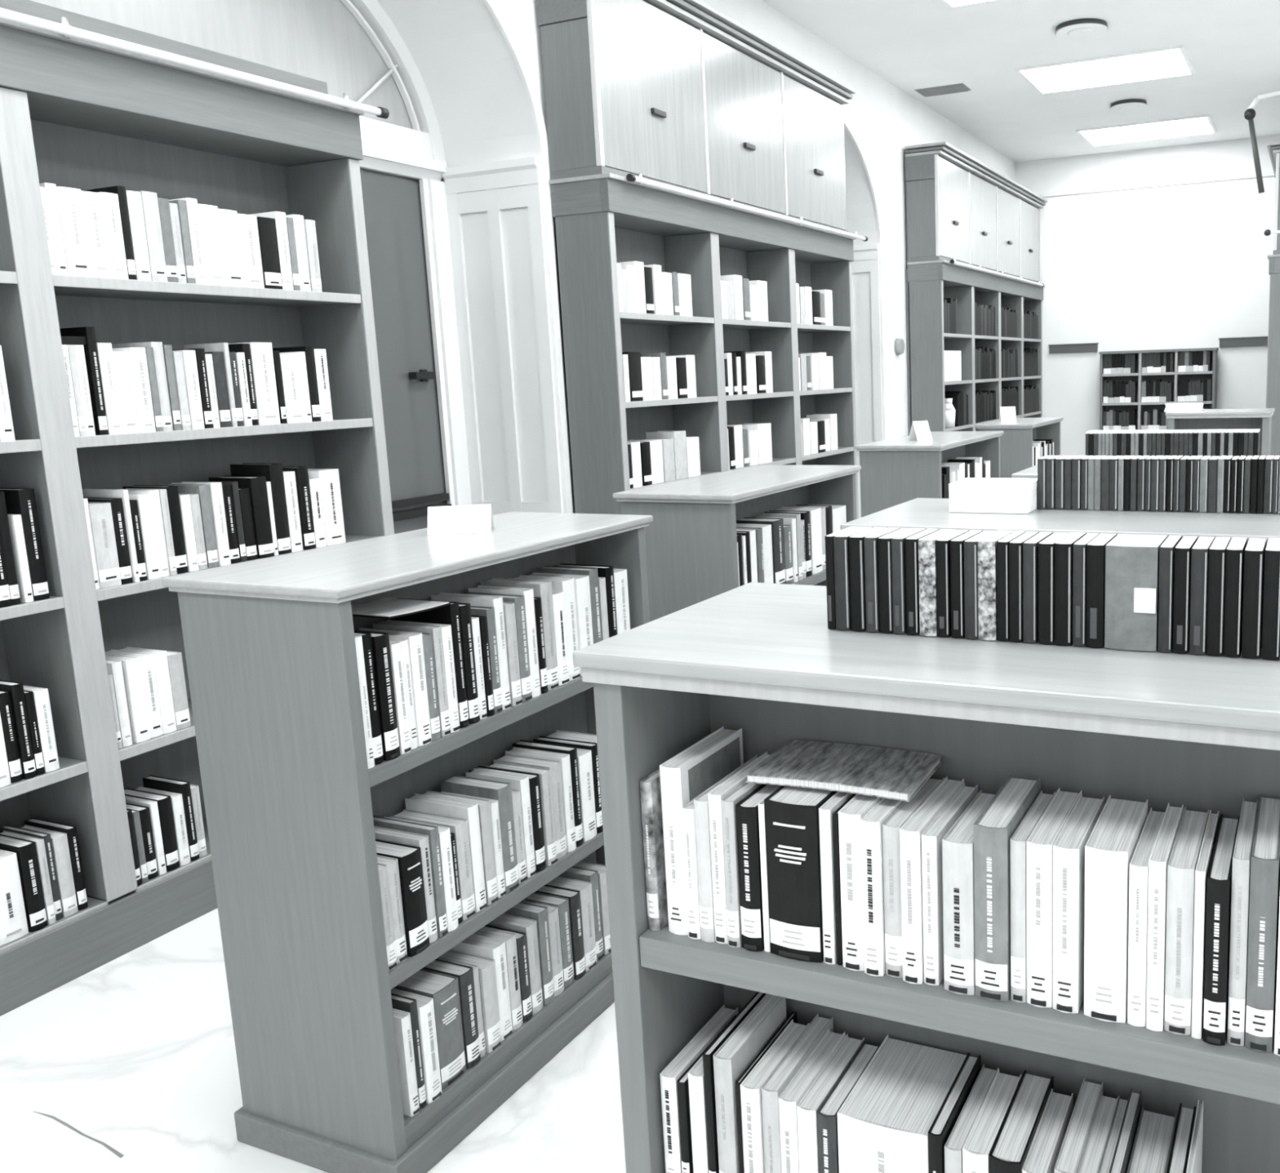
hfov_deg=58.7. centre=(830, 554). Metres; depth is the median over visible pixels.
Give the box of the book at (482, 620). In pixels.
[471,615,494,716]
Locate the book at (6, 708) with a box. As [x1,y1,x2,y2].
[0,689,22,782]
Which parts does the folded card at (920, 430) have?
panel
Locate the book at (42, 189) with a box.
[40,186,56,274]
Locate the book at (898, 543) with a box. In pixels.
[891,528,926,634]
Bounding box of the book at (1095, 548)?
[1085,533,1116,647]
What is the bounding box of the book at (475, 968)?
[436,956,485,1057]
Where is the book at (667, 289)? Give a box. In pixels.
[661,271,673,315]
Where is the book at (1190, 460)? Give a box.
[1186,456,1196,511]
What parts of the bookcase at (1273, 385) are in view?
panel, crown moulding, cornice, crown moulding, crown moulding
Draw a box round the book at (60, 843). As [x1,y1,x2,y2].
[21,824,78,916]
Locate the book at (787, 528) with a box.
[783,524,793,584]
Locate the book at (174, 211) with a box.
[168,203,186,283]
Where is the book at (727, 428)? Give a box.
[727,428,729,470]
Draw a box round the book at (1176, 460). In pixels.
[1173,455,1183,511]
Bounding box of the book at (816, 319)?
[811,291,821,324]
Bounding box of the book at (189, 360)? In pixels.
[172,350,204,429]
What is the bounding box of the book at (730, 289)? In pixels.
[725,280,734,319]
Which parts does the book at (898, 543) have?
spine panel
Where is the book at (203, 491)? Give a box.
[158,484,218,568]
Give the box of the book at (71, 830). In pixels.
[24,817,88,910]
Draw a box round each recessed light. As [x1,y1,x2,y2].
[940,0,1000,8]
[1015,44,1195,94]
[1075,114,1217,146]
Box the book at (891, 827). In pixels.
[881,777,944,977]
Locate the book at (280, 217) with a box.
[250,211,293,290]
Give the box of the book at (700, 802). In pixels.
[693,755,757,942]
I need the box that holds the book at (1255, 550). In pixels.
[1241,537,1266,658]
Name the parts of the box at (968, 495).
lid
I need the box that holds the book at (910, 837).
[899,776,964,983]
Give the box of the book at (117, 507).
[83,497,133,584]
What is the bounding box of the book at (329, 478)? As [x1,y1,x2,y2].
[307,468,345,546]
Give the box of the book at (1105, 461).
[1101,456,1114,510]
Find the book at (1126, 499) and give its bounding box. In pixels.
[1123,455,1136,511]
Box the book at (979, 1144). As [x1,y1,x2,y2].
[962,1069,1022,1172]
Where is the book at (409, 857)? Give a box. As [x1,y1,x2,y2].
[375,839,429,956]
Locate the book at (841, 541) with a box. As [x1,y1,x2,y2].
[833,526,872,630]
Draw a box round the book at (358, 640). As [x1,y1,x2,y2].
[354,635,374,768]
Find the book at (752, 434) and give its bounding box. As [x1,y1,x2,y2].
[747,430,758,466]
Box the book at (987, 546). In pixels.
[977,530,1013,640]
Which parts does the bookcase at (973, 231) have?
panel, panel, shelf, cabinet door, door handle, crown moulding, crown moulding, crown moulding, cornice, shelf, cabinet door, ladder rail, cabinet door, cabinet door, panel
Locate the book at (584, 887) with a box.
[545,875,596,972]
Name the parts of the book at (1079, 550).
spine panel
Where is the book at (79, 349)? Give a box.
[74,345,95,435]
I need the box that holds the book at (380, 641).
[354,630,399,760]
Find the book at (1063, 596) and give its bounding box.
[1053,532,1086,645]
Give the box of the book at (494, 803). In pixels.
[440,791,506,897]
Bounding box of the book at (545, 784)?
[485,761,557,866]
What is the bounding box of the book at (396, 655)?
[389,640,411,754]
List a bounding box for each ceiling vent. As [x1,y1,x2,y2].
[914,83,971,97]
[1054,17,1107,39]
[1110,98,1146,111]
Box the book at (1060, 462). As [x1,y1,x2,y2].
[1055,455,1071,509]
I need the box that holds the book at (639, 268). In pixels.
[617,261,646,313]
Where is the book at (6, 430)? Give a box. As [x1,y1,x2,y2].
[0,345,15,441]
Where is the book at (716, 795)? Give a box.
[707,751,769,943]
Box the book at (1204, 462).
[1199,456,1211,512]
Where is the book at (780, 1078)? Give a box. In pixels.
[760,1013,833,1172]
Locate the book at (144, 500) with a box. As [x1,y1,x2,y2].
[128,493,160,579]
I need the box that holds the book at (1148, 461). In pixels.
[1144,455,1155,511]
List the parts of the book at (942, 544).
spine panel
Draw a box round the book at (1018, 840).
[1009,790,1055,1002]
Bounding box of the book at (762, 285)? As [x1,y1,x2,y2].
[749,280,768,321]
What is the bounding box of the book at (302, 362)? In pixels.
[279,351,311,422]
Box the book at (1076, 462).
[1071,455,1088,510]
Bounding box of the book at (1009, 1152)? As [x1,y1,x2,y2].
[988,1070,1053,1172]
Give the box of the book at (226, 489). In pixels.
[222,484,239,564]
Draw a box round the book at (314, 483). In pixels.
[308,478,326,547]
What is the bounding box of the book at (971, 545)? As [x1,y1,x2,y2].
[964,530,995,639]
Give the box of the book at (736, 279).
[720,275,743,319]
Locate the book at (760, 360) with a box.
[755,355,766,393]
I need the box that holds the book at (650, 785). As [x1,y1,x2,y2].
[639,768,668,930]
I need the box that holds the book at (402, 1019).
[392,1008,419,1116]
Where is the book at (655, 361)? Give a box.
[651,357,662,399]
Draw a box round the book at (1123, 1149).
[1109,1088,1141,1172]
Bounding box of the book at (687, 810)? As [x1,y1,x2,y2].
[680,766,739,939]
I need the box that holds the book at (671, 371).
[665,356,677,399]
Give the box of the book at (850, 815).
[838,794,881,970]
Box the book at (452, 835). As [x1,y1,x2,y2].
[449,832,462,923]
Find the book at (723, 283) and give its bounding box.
[720,280,728,319]
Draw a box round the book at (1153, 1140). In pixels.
[1126,1106,1177,1172]
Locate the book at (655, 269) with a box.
[643,264,663,314]
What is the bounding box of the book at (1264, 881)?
[1244,794,1279,1052]
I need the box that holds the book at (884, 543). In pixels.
[877,528,913,633]
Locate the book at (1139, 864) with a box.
[1127,807,1164,1026]
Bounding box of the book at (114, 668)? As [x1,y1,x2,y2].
[106,659,132,746]
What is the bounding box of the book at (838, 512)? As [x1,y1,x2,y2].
[808,504,846,533]
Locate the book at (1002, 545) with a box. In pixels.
[996,531,1026,640]
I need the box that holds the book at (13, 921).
[0,848,28,946]
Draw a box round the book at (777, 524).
[736,517,785,583]
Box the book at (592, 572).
[536,565,602,644]
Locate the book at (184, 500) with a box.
[178,494,199,571]
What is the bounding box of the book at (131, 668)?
[105,653,150,742]
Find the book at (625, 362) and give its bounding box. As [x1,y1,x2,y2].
[622,354,630,401]
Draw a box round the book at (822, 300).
[819,293,825,324]
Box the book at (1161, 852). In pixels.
[1146,803,1183,1031]
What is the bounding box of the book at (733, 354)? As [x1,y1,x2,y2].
[724,352,737,395]
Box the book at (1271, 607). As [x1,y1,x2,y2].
[1261,537,1279,659]
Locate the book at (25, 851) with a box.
[0,834,48,932]
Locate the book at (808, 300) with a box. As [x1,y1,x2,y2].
[799,286,812,324]
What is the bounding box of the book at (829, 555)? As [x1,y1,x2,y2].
[824,526,859,629]
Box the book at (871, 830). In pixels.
[860,797,903,976]
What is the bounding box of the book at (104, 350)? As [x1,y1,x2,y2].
[96,342,123,434]
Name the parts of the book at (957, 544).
spine panel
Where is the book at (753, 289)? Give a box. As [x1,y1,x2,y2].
[749,284,758,320]
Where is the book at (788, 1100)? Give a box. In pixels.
[778,1028,845,1172]
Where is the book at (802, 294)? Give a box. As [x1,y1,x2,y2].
[799,287,805,324]
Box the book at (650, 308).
[644,266,654,314]
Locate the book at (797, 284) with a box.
[795,283,799,323]
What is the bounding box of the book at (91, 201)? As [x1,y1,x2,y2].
[80,191,111,278]
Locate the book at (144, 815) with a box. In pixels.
[125,802,158,879]
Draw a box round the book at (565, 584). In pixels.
[507,574,580,680]
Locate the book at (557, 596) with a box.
[551,591,569,685]
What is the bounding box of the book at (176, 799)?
[135,786,191,866]
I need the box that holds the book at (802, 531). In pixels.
[800,520,806,578]
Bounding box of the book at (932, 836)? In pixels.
[920,783,977,985]
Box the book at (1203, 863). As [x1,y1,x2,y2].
[1191,809,1218,1039]
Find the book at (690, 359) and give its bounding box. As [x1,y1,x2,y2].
[665,355,696,397]
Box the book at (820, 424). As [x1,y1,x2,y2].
[817,420,826,453]
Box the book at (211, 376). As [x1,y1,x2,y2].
[204,354,220,427]
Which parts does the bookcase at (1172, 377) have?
panel, shelf, shelf, shelf, shelf, shelf, shelf, panel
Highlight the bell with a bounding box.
[893,337,904,355]
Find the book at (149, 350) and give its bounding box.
[142,346,163,431]
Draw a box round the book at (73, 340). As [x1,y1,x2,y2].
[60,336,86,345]
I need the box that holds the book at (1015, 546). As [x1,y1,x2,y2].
[1008,532,1039,642]
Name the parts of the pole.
knob, rod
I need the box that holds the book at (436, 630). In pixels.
[372,621,450,736]
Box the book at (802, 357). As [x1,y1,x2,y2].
[798,354,807,391]
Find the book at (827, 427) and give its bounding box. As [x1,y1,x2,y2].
[809,418,830,451]
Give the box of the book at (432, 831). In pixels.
[373,815,448,937]
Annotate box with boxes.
[944,351,961,382]
[948,477,1037,514]
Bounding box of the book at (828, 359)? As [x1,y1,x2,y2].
[826,356,833,389]
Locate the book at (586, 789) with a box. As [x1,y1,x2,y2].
[577,748,596,841]
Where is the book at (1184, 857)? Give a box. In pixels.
[1164,806,1208,1035]
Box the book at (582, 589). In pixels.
[528,572,593,675]
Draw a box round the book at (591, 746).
[533,736,603,833]
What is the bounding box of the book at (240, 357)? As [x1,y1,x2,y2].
[235,352,252,426]
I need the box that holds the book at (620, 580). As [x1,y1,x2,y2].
[613,568,630,634]
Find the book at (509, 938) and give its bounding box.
[473,926,523,1031]
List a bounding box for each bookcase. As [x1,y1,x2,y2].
[0,0,394,1016]
[161,511,653,1172]
[537,0,867,519]
[573,582,1279,1172]
[613,464,861,622]
[840,497,1279,542]
[854,431,1004,517]
[904,142,1047,435]
[975,417,1063,478]
[1011,464,1037,478]
[1098,347,1218,430]
[1164,408,1275,457]
[1266,142,1279,457]
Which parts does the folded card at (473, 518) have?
panel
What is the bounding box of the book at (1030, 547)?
[1022,532,1052,643]
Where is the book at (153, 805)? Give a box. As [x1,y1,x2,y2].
[124,795,166,875]
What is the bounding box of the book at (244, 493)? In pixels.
[238,488,257,560]
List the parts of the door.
glass pane, handle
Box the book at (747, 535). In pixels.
[736,531,751,582]
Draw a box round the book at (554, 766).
[493,754,567,858]
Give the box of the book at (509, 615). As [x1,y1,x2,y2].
[502,601,522,706]
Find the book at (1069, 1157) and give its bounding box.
[1053,1077,1103,1172]
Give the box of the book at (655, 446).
[627,440,663,484]
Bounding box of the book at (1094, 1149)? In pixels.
[1077,1092,1119,1172]
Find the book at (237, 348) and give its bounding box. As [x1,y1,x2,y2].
[228,343,258,425]
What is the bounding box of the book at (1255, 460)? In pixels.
[1249,455,1259,513]
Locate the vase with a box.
[944,398,955,427]
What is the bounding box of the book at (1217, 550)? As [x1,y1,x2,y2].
[1206,537,1231,655]
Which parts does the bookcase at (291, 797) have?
panel, moulding, panel, shelf, shelf, shelf, panel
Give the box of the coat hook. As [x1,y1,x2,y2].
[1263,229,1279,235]
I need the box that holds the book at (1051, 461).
[1045,455,1062,509]
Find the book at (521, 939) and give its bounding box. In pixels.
[484,924,532,1022]
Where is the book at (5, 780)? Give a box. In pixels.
[0,715,11,787]
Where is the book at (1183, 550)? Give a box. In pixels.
[1173,536,1197,653]
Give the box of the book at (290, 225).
[285,217,300,290]
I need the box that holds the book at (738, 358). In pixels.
[736,356,742,395]
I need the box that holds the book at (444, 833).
[384,816,458,932]
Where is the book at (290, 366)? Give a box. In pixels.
[280,354,305,423]
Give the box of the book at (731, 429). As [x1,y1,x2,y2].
[727,426,736,469]
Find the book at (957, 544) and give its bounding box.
[950,530,982,638]
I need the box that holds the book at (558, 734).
[546,729,597,742]
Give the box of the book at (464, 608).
[458,602,479,724]
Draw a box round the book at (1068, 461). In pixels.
[1064,456,1076,509]
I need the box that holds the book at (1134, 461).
[1129,455,1142,511]
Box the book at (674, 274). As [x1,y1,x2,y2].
[666,271,679,315]
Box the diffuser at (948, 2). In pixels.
[946,0,986,5]
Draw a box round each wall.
[360,0,1015,518]
[1015,134,1279,456]
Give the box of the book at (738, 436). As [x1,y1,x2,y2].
[727,425,743,468]
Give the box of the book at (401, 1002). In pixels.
[391,992,426,1109]
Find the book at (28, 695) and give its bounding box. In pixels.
[23,689,44,775]
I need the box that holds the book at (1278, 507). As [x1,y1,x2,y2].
[1277,459,1279,513]
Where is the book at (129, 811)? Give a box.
[126,808,142,885]
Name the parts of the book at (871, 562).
spine panel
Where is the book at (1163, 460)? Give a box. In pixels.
[1158,455,1171,511]
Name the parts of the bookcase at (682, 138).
panel, cabinet door, door handle, shelf, shelf, panel, cornice, cabinet door, crown moulding, door handle, ladder rail, shelf, crown moulding, shelf, crown moulding, cabinet door, door handle, shelf, shelf, panel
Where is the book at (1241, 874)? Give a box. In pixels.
[1226,797,1257,1045]
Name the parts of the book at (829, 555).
spine panel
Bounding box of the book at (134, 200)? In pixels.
[125,190,151,280]
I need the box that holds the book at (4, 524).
[0,491,20,604]
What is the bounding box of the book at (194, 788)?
[190,784,207,857]
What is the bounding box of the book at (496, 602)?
[431,592,511,710]
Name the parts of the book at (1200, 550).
spine panel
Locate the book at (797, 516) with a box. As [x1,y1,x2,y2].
[758,512,803,580]
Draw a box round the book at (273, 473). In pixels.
[230,462,291,555]
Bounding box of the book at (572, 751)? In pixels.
[512,739,583,847]
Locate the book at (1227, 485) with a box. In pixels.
[1223,455,1233,512]
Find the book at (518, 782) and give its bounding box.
[465,768,536,878]
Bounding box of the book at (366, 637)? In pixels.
[354,631,383,764]
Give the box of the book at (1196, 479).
[1192,455,1203,511]
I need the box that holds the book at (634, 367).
[622,351,643,401]
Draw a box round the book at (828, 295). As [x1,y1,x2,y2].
[811,289,833,325]
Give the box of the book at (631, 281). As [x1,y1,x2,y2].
[621,265,637,312]
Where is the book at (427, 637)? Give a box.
[364,627,440,740]
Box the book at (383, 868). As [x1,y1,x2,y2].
[377,862,397,971]
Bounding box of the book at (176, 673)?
[144,648,191,729]
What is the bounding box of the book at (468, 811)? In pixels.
[404,793,486,911]
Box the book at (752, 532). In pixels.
[736,528,757,582]
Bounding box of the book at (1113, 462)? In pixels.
[1109,455,1123,510]
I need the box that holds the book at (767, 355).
[745,351,773,392]
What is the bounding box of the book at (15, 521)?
[7,514,33,602]
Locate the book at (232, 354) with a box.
[229,351,244,426]
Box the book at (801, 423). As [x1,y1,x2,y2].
[800,422,803,456]
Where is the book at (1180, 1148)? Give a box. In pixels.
[1166,1102,1195,1172]
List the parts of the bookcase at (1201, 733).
panel, moulding, shelf, panel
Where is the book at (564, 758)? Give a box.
[505,746,576,852]
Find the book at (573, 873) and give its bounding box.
[558,866,604,960]
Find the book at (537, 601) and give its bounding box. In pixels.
[533,596,548,693]
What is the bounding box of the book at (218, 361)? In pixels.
[204,351,231,427]
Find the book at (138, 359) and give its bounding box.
[111,347,155,432]
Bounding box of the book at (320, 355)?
[313,349,333,421]
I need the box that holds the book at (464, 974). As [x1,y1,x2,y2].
[422,958,480,1069]
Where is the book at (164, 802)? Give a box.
[124,787,179,871]
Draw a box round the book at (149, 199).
[138,191,167,281]
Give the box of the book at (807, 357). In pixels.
[805,355,811,390]
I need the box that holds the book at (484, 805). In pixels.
[422,790,497,905]
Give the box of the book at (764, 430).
[736,422,772,464]
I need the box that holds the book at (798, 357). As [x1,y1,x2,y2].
[798,357,800,391]
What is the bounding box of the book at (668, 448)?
[643,438,675,481]
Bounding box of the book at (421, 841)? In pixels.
[373,826,438,943]
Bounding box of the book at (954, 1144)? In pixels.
[944,1064,999,1172]
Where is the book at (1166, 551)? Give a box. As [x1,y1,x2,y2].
[1157,535,1182,652]
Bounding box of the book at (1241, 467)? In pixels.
[1236,455,1246,512]
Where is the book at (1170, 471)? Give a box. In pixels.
[1166,455,1177,511]
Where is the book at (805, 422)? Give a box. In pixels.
[800,417,810,455]
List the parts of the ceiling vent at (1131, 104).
plate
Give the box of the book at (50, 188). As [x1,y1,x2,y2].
[39,182,67,275]
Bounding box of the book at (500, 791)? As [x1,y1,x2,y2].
[440,774,519,893]
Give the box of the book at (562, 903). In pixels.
[524,892,574,988]
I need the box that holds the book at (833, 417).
[806,413,837,450]
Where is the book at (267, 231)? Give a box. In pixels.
[256,216,282,289]
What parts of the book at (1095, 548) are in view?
spine panel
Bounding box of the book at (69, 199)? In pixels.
[56,186,92,276]
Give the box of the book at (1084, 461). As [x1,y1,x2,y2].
[1080,455,1094,510]
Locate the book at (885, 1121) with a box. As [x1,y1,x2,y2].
[837,1034,966,1172]
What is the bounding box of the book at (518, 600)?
[467,591,532,702]
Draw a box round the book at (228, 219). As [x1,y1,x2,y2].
[217,208,245,287]
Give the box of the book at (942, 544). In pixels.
[935,529,968,637]
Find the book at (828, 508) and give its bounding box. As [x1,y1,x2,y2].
[790,505,832,535]
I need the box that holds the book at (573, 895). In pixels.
[534,884,585,979]
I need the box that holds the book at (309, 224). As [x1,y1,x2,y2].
[303,219,322,292]
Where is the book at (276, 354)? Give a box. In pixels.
[272,350,287,423]
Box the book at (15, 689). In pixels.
[0,680,36,779]
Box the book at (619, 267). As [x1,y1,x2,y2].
[616,262,623,311]
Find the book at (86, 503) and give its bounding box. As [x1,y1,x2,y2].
[83,497,99,589]
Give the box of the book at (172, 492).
[122,484,188,573]
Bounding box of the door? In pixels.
[359,115,471,533]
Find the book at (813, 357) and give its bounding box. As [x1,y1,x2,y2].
[805,354,819,390]
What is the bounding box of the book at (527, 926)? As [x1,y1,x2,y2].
[486,913,542,1014]
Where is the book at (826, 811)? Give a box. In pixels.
[818,791,853,964]
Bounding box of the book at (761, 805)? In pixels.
[758,786,780,951]
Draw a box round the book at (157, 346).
[111,342,173,431]
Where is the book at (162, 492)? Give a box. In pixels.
[125,488,177,575]
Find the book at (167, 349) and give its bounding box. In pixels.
[162,345,182,430]
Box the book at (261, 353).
[227,342,279,425]
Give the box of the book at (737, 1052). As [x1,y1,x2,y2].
[713,993,786,1172]
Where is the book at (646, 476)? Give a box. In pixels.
[640,441,652,485]
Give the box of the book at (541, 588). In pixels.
[480,577,559,690]
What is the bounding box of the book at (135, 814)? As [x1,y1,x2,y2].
[126,808,148,883]
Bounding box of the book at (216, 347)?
[183,342,237,426]
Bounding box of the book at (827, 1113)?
[816,1040,880,1172]
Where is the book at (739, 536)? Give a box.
[736,533,743,586]
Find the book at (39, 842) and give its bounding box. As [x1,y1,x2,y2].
[0,830,56,924]
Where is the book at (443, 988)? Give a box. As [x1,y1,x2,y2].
[392,968,466,1089]
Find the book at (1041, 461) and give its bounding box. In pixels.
[1037,455,1053,509]
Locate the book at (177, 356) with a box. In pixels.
[172,351,191,430]
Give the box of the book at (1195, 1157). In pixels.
[1186,1099,1203,1172]
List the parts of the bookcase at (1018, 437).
panel, moulding, panel, panel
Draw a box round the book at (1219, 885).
[1203,813,1239,1045]
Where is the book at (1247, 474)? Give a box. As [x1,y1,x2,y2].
[1243,456,1253,513]
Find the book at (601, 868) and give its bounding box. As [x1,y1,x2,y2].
[573,861,611,955]
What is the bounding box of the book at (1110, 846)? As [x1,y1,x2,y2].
[1084,795,1147,1022]
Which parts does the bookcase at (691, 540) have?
panel, moulding, panel, shelf, panel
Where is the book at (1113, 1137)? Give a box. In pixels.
[1097,1095,1128,1172]
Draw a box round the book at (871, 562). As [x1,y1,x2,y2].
[863,527,900,632]
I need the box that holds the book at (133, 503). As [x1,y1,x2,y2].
[128,499,147,581]
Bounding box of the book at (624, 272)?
[621,269,629,312]
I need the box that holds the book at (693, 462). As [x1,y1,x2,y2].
[685,436,700,477]
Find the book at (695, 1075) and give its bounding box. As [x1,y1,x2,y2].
[688,1056,708,1172]
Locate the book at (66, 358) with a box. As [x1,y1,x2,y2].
[62,344,79,436]
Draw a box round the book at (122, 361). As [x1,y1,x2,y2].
[112,351,139,433]
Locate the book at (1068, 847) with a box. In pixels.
[1052,793,1104,1013]
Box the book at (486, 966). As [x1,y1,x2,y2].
[440,949,502,1053]
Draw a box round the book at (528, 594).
[468,585,541,697]
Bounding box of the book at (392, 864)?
[377,854,407,963]
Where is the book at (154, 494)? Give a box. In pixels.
[116,488,169,577]
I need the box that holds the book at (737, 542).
[737,542,739,586]
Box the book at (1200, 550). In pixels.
[1189,537,1214,654]
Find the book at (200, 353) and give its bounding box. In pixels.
[172,348,213,428]
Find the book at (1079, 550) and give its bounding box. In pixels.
[1072,533,1099,646]
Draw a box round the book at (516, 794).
[511,789,527,884]
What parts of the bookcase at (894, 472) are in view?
panel, moulding, panel, panel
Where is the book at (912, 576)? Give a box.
[904,528,939,635]
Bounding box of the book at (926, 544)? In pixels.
[918,528,956,636]
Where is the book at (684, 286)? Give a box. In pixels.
[677,273,692,316]
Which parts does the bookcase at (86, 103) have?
shelf, shelf, shelf, shelf, panel, rail, shelf, cornice, ladder rail, shelf, shelf, shelf, panel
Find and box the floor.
[0,907,626,1172]
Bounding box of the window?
[29,0,445,161]
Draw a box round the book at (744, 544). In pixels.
[742,535,747,584]
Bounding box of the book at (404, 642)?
[388,637,417,749]
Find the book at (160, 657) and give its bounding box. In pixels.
[119,646,176,733]
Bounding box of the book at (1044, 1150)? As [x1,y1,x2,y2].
[1022,1088,1073,1172]
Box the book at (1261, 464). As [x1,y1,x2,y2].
[1257,455,1266,513]
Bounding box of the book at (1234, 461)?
[1230,456,1239,512]
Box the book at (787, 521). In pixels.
[755,516,798,582]
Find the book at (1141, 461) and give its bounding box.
[1137,455,1150,511]
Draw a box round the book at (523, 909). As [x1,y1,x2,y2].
[503,901,554,1005]
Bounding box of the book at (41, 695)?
[22,685,59,772]
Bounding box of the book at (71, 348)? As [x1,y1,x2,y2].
[67,344,86,436]
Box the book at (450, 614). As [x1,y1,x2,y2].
[390,598,469,728]
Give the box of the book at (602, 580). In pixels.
[598,577,608,640]
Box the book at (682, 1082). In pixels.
[676,1014,736,1172]
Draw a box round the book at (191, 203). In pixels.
[168,197,206,284]
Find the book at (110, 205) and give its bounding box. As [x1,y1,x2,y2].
[97,191,128,279]
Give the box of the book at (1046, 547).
[1038,532,1068,644]
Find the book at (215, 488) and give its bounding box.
[171,481,231,565]
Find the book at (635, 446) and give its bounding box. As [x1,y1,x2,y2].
[627,441,642,488]
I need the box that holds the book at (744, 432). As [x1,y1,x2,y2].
[742,429,749,466]
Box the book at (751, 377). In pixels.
[745,354,756,394]
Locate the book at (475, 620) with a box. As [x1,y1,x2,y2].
[471,617,487,719]
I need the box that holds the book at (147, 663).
[104,648,163,737]
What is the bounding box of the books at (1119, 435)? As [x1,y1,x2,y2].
[941,297,1260,498]
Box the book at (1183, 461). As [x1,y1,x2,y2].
[1178,456,1190,511]
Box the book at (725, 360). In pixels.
[724,359,728,395]
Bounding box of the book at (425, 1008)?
[391,988,442,1103]
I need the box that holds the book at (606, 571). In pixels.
[555,563,617,637]
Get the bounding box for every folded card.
[427,503,494,535]
[908,420,932,441]
[999,406,1016,422]
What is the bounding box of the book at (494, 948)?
[450,933,512,1040]
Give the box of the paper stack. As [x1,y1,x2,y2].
[1164,402,1203,412]
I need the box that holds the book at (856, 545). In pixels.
[848,527,888,631]
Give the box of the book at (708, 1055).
[702,991,766,1172]
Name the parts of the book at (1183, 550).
spine panel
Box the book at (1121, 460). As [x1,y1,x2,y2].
[1117,455,1129,511]
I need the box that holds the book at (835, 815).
[832,793,856,965]
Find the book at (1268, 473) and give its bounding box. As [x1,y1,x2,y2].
[1263,455,1274,513]
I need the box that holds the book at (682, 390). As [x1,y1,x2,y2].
[675,357,688,398]
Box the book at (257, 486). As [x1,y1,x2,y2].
[208,475,274,558]
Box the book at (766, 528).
[736,523,773,583]
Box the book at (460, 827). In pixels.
[390,808,475,920]
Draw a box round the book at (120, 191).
[83,186,137,279]
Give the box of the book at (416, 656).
[359,627,431,746]
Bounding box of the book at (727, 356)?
[724,352,733,395]
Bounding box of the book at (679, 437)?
[645,431,688,479]
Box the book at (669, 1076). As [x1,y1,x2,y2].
[659,1004,737,1172]
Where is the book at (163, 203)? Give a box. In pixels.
[157,198,178,282]
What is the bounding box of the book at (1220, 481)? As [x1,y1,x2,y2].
[1216,455,1227,512]
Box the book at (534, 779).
[469,765,546,872]
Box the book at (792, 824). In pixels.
[764,785,837,962]
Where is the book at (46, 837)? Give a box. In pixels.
[0,824,62,920]
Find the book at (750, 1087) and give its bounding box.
[740,1019,809,1172]
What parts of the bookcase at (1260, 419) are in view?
panel, moulding, panel, panel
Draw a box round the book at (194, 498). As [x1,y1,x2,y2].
[178,493,207,569]
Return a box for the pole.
[1244,90,1279,193]
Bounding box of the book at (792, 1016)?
[735,1011,797,1172]
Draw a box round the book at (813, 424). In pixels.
[809,421,817,453]
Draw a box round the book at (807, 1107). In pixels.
[796,1034,864,1172]
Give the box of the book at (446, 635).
[377,619,460,733]
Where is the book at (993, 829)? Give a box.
[973,774,1040,1001]
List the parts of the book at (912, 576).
spine panel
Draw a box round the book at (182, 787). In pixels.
[142,774,199,861]
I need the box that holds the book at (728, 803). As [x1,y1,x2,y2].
[720,782,762,947]
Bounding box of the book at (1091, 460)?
[1087,455,1101,510]
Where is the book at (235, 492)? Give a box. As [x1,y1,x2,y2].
[195,480,246,561]
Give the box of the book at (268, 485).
[266,481,278,555]
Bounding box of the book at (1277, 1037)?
[1274,902,1279,1056]
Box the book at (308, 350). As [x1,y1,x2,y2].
[271,346,320,422]
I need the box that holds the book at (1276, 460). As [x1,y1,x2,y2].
[1271,455,1279,513]
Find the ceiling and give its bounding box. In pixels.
[761,0,1279,162]
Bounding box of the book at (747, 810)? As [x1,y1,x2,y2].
[735,783,781,951]
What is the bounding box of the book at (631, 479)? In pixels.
[627,444,633,488]
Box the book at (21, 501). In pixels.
[0,488,49,600]
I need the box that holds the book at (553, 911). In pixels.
[521,899,564,997]
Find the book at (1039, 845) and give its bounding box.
[1026,787,1081,1007]
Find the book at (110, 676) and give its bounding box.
[107,673,122,748]
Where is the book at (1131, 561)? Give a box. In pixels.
[1104,533,1168,651]
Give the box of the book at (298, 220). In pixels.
[285,214,311,291]
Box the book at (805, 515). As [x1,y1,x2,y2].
[764,510,811,577]
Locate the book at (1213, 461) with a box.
[1207,456,1220,512]
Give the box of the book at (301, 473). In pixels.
[282,466,315,550]
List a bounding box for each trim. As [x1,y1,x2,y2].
[441,156,564,515]
[483,0,572,513]
[844,115,887,439]
[851,244,883,453]
[1039,173,1275,197]
[1048,342,1098,353]
[1218,336,1267,347]
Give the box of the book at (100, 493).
[82,488,139,582]
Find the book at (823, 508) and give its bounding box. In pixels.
[800,506,826,569]
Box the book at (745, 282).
[742,278,751,319]
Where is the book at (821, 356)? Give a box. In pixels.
[798,352,826,389]
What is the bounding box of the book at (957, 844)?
[942,790,995,995]

